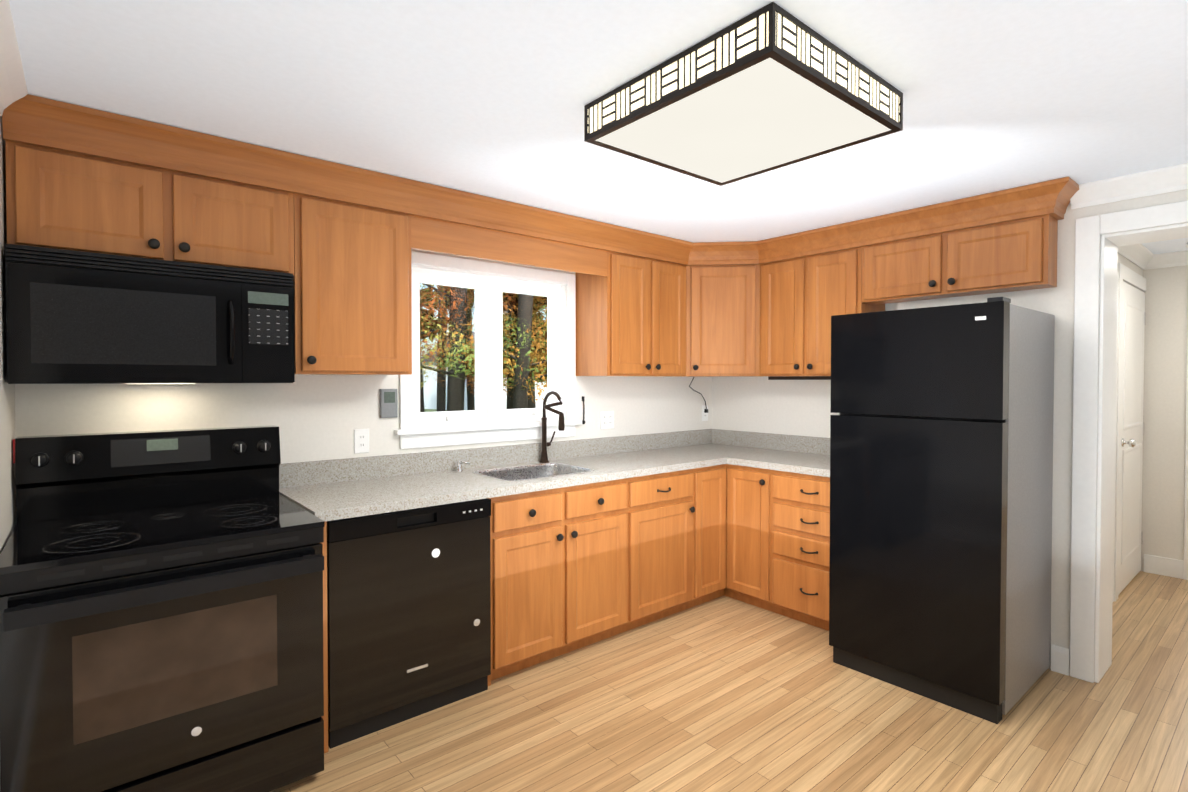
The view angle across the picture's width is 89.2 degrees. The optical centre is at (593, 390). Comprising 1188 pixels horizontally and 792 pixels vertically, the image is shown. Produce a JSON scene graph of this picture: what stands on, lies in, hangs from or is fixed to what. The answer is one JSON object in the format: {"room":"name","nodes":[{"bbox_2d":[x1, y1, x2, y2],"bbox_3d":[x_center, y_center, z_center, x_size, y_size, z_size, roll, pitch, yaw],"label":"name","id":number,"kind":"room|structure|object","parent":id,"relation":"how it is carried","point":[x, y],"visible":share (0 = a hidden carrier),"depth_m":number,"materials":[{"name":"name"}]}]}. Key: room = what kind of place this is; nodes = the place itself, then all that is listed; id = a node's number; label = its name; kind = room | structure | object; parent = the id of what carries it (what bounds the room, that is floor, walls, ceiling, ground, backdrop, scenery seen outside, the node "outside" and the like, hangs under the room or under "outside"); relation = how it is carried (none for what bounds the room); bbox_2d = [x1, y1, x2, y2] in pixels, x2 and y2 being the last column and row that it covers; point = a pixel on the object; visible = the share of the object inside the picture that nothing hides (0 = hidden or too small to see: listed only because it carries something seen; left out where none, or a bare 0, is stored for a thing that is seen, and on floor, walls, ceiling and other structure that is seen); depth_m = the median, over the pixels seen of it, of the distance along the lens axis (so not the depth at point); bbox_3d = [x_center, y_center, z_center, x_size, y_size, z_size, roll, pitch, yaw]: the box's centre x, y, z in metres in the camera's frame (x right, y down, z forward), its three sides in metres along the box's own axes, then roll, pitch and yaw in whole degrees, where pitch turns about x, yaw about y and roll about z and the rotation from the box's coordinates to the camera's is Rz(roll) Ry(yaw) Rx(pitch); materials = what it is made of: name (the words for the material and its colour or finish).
{"room":"kitchen","nodes":[
{"label":"kitchen","id":0,"kind":"room"},
{"bbox_2d":[0,116,16,791],"bbox_3d":[-0.613,0.246,0.303,0.150,2.305,4.750,-1,1,-40],"label":"wall","id":1,"kind":"structure","parent":0,"point":[8,514],"depth_m":1.92,"materials":[{"name":"beige paint"}]},
{"bbox_2d":[0,0,27,115],"bbox_3d":[-0.474,-0.858,0.290,0.066,0.094,4.080,-1,1,-40],"label":"crown molding","id":2,"kind":"structure","parent":1,"relation":"attached to","point":[13,87],"depth_m":1.66,"materials":[{"name":"white wood"}]},
{"bbox_2d":[15,248,711,463],"bbox_3d":[-0.636,0.193,3.483,4.208,2.305,0.150,-1,1,-40],"label":"wall","id":3,"kind":"structure","parent":0,"point":[317,417],"depth_m":2.81,"materials":[{"name":"beige paint"}]},
{"bbox_2d":[2,94,301,277],"bbox_3d":[-1.648,-0.702,2.307,0.848,0.469,0.323,-1,1,-40],"label":"upper cabinet","id":4,"kind":"object","parent":3,"relation":"attached to","point":[78,178],"depth_m":2.13,"materials":[{"name":"brown wood"}]},
{"bbox_2d":[5,243,294,383],"bbox_3d":[-1.619,-0.243,2.262,0.821,0.438,0.440,-1,1,-40],"label":"over-the-range microwave","id":5,"kind":"object","parent":4,"relation":"attached to","point":[76,317],"visible":1,"depth_m":2.08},
{"bbox_2d":[293,155,417,374],"bbox_3d":[-1.130,-0.508,2.745,0.500,0.872,0.323,-1,1,-40],"label":"upper cabinet","id":6,"kind":"object","parent":3,"relation":"attached to","point":[340,242],"depth_m":2.61,"materials":[{"name":"brown wood"}]},
{"bbox_2d":[354,429,368,453],"bbox_3d":[-1.140,0.249,2.955,0.072,0.118,0.008,-1,1,-40],"label":"electrical outlet","id":7,"kind":"object","parent":3,"relation":"attached to","point":[361,440],"visible":1,"depth_m":2.95,"materials":[{"name":"white plastic"}]},
{"bbox_2d":[379,389,397,417],"bbox_3d":[-1.034,0.066,3.032,0.085,0.145,0.023,-1,1,-40],"label":"thermostat","id":8,"kind":"object","parent":3,"relation":"attached to","point":[388,403],"visible":0.97,"depth_m":3.02,"materials":[{"name":"grey plastic"}]},
{"bbox_2d":[394,251,581,448],"bbox_3d":[-0.586,-0.213,3.470,1.196,1.018,0.175,-1,1,-40],"label":"window","id":9,"kind":"structure","parent":3,"relation":"in","point":[488,330],"depth_m":3.46,"materials":[{"name":"white plastic"}]},
{"bbox_2d":[279,429,710,486],"bbox_3d":[-0.256,0.372,3.692,3.078,0.109,0.020,-1,1,-40],"label":"backsplash","id":10,"kind":"structure","parent":3,"relation":"attached to","point":[372,467],"depth_m":3.30,"materials":[{"name":"grey stone"}]},
{"bbox_2d":[582,396,584,423],"bbox_3d":[-0.067,0.129,3.849,0.028,0.178,0.018,-1,1,-40],"label":"hook","id":11,"kind":"object","parent":3,"relation":"attached to","point":[583,400],"visible":0.94,"depth_m":3.84,"materials":[{"name":"black metal"}]},
{"bbox_2d":[600,411,613,428],"bbox_3d":[0.089,0.197,3.987,0.118,0.118,0.008,-1,1,-40],"label":"outlet","id":12,"kind":"object","parent":3,"relation":"attached to","point":[606,419],"visible":1,"depth_m":3.98,"materials":[{"name":"white plastic"}]},
{"bbox_2d":[574,226,689,376],"bbox_3d":[0.257,-0.527,3.910,0.703,0.872,0.323,-1,1,-40],"label":"upper cabinet","id":13,"kind":"object","parent":3,"relation":"attached to","point":[633,287],"depth_m":3.72,"materials":[{"name":"brown wood"}]},
{"bbox_2d":[702,405,707,420],"bbox_3d":[0.855,0.176,4.630,0.072,0.118,0.008,-1,1,-40],"label":"outlet","id":14,"kind":"object","parent":3,"relation":"attached to","point":[704,416],"visible":0.81,"depth_m":4.62,"materials":[{"name":"white plastic"}]},
{"bbox_2d":[689,377,707,412],"bbox_3d":[0.773,0.040,4.362,0.489,0.272,0.292,-1,1,-40],"label":"power cord","id":15,"kind":"object","parent":14,"relation":"attached to","point":[706,410],"visible":0.94,"depth_m":4.59,"materials":[{"name":"black rubber"}]},
{"bbox_2d":[690,241,757,376],"bbox_3d":[0.876,-0.532,4.222,0.643,0.872,0.643,-1,1,-40],"label":"upper cabinet","id":16,"kind":"object","parent":3,"relation":"attached to","point":[723,275],"depth_m":3.99,"materials":[{"name":"brown wood"}]},
{"bbox_2d":[9,0,1187,253],"bbox_3d":[2.829,-1.006,3.273,9.268,0.100,4.900,-1,1,-40],"label":"ceiling","id":17,"kind":"structure","parent":0,"point":[489,98],"depth_m":1.85,"materials":[{"name":"white paint"}]},
{"bbox_2d":[584,2,902,185],"bbox_3d":[0.469,-0.874,1.932,0.710,0.115,0.710,-1,1,-40],"label":"ceiling light fixture","id":18,"kind":"object","parent":17,"relation":"attached to","point":[770,86],"visible":0.98,"depth_m":1.77,"materials":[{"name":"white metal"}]},
{"bbox_2d":[271,571,1187,791],"bbox_3d":[2.829,1.399,3.313,9.268,0.100,4.900,-1,1,-40],"label":"floor","id":19,"kind":"structure","parent":0,"point":[723,694],"depth_m":2.44,"materials":[{"name":"brown wood"}]},
{"bbox_2d":[0,426,324,791],"bbox_3d":[-1.461,0.766,2.084,0.824,1.205,0.785,-1,1,-40],"label":"range","id":20,"kind":"object","parent":19,"relation":"on","point":[161,610],"visible":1,"depth_m":1.90,"materials":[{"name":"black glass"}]},
{"bbox_2d":[327,498,490,748],"bbox_3d":[-0.923,0.923,2.717,0.692,0.870,0.613,-1,1,-40],"label":"dishwasher","id":21,"kind":"object","parent":19,"relation":"on","point":[409,612],"visible":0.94,"depth_m":2.46,"materials":[{"name":"black metal"}]},
{"bbox_2d":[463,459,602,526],"bbox_3d":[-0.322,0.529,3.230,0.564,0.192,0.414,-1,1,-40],"label":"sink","id":22,"kind":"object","parent":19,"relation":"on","point":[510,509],"depth_m":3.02,"materials":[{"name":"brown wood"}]},
{"bbox_2d":[279,443,774,522],"bbox_3d":[-0.058,0.450,3.457,3.078,0.040,0.636,-1,1,-40],"label":"countertop","id":23,"kind":"structure","parent":22,"relation":"on","point":[356,497],"depth_m":2.87,"materials":[{"name":"grey stone"}]},
{"bbox_2d":[456,460,469,471],"bbox_3d":[-0.702,0.404,3.214,0.060,0.060,0.073,-1,1,-40],"label":"soap dispenser","id":24,"kind":"object","parent":23,"relation":"on","point":[459,463],"depth_m":3.21,"materials":[{"name":"silver metal"}]},
{"bbox_2d":[473,463,592,480],"bbox_3d":[-0.322,0.529,3.230,0.564,0.192,0.414,-1,1,-40],"label":"sink","id":25,"kind":"object","parent":23,"relation":"in","point":[540,470],"depth_m":3.39,"materials":[{"name":"silver metal"}]},
{"bbox_2d":[727,451,829,478],"bbox_3d":[1.348,0.446,3.682,0.636,0.040,0.830,-1,1,-40],"label":"countertop","id":26,"kind":"structure","parent":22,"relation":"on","point":[797,462],"depth_m":3.66,"materials":[{"name":"grey stone"}]},
{"bbox_2d":[829,297,1054,723],"bbox_3d":[1.689,0.485,2.939,0.751,1.739,0.732,-1,1,-40],"label":"refrigerator","id":27,"kind":"object","parent":19,"relation":"on","point":[941,460],"visible":1,"depth_m":2.65,"materials":[{"name":"metal"}]},
{"bbox_2d":[712,189,1187,681],"bbox_3d":[2.392,0.202,2.925,0.290,2.305,4.600,-1,1,-40],"label":"wall","id":28,"kind":"structure","parent":0,"point":[785,407],"depth_m":2.91,"materials":[{"name":"beige paint"}]},
{"bbox_2d":[711,429,829,454],"bbox_3d":[1.386,0.365,4.114,0.020,0.109,1.446,-1,1,-40],"label":"backsplash","id":29,"kind":"structure","parent":28,"relation":"attached to","point":[817,445],"depth_m":4.24,"materials":[{"name":"grey stone"}]},
{"bbox_2d":[758,220,889,376],"bbox_3d":[1.427,-0.526,3.816,0.323,0.872,0.683,-1,1,-40],"label":"upper cabinet","id":30,"kind":"object","parent":28,"relation":"attached to","point":[808,278],"depth_m":3.66,"materials":[{"name":"brown wood"}]},
{"bbox_2d":[768,376,830,379],"bbox_3d":[1.357,-0.076,3.783,0.085,0.024,0.550,-1,1,-40],"label":"under-cabinet light","id":31,"kind":"object","parent":30,"relation":"attached to","point":[799,377],"visible":0.64,"depth_m":3.79,"materials":[{"name":"brown metal"}]},
{"bbox_2d":[1051,644,1069,675],"bbox_3d":[1.063,1.318,1.371,3.764,0.125,3.800,-1,1,-40],"label":"baseboard","id":32,"kind":"structure","parent":28,"relation":"attached to","point":[1060,659],"depth_m":2.88,"materials":[{"name":"white wood"}]},
{"bbox_2d":[1069,200,1187,682],"bbox_3d":[2.700,0.281,2.559,0.326,2.160,1.000,-1,1,-40],"label":"door frame","id":33,"kind":"structure","parent":28,"relation":"attached to","point":[1092,482],"depth_m":2.80,"materials":[{"name":"white wood"}]},
{"bbox_2d":[1070,163,1187,208],"bbox_3d":[2.949,-0.886,1.964,0.066,0.094,2.238,-1,1,-40],"label":"crown molding","id":34,"kind":"structure","parent":28,"relation":"attached to","point":[1098,192],"depth_m":2.65,"materials":[{"name":"white wood"}]},
{"bbox_2d":[1117,253,1144,570],"bbox_3d":[3.184,0.188,3.801,2.010,2.305,0.120,-1,1,-40],"label":"wall","id":35,"kind":"structure","parent":0,"point":[1121,259],"depth_m":4.40,"materials":[{"name":"beige paint"}]},
{"bbox_2d":[1118,282,1145,594],"bbox_3d":[3.711,0.309,4.108,0.840,2.028,0.078,-1,1,-40],"label":"door leaf","id":36,"kind":"structure","parent":35,"relation":"in","point":[1132,428],"depth_m":4.09,"materials":[{"name":"white wood"}]},
{"bbox_2d":[1118,244,1155,269],"bbox_3d":[3.260,-0.916,3.722,2.028,0.094,0.066,-1,1,-40],"label":"crown molding","id":37,"kind":"structure","parent":35,"relation":"attached to","point":[1138,254],"depth_m":4.11,"materials":[{"name":"white wood"}]},
{"bbox_2d":[1113,263,1187,601],"bbox_3d":[3.650,0.277,3.395,2.120,2.140,1.098,-1,1,-40],"label":"trim","id":38,"kind":"structure","parent":35,"relation":"attached to","point":[1170,567],"depth_m":3.85,"materials":[{"name":"white wood"}]},
{"bbox_2d":[1141,265,1187,570],"bbox_3d":[4.190,0.179,4.306,0.120,2.305,2.340,-1,1,-40],"label":"wall","id":39,"kind":"structure","parent":0,"point":[1164,404],"depth_m":4.32,"materials":[{"name":"beige paint"}]},
{"bbox_2d":[1152,250,1187,268],"bbox_3d":[4.458,-0.917,3.821,0.066,0.094,1.300,-1,1,-40],"label":"crown molding","id":40,"kind":"structure","parent":39,"relation":"attached to","point":[1180,258],"depth_m":4.26,"materials":[{"name":"white wood"}]},
{"label":"outside","id":41,"kind":"structure","parent":0,"visible":0},
{"bbox_2d":[425,409,464,411],"bbox_3d":[-17.290,1.255,41.922,80.000,0.100,79.600,-1,1,-40],"label":"ground","id":42,"kind":"structure","parent":41,"point":[430,410],"depth_m":37.83,"materials":[{"name":"green plant"}]},
{"bbox_2d":[420,283,547,411],"bbox_3d":[-0.615,-4.983,23.915,26.948,13.008,22.777,-1,1,-40],"label":"trees","id":43,"kind":"object","parent":42,"relation":"on","point":[458,319],"depth_m":13.76,"materials":[{"name":"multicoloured plant"}]},
{"bbox_2d":[422,331,547,409],"bbox_3d":[-5.923,-1.365,43.072,6.600,5.100,11.600,1,1,30],"label":"house","id":44,"kind":"structure","parent":42,"relation":"on","point":[430,391],"depth_m":39.45,"materials":[{"name":"white"}]}
]}

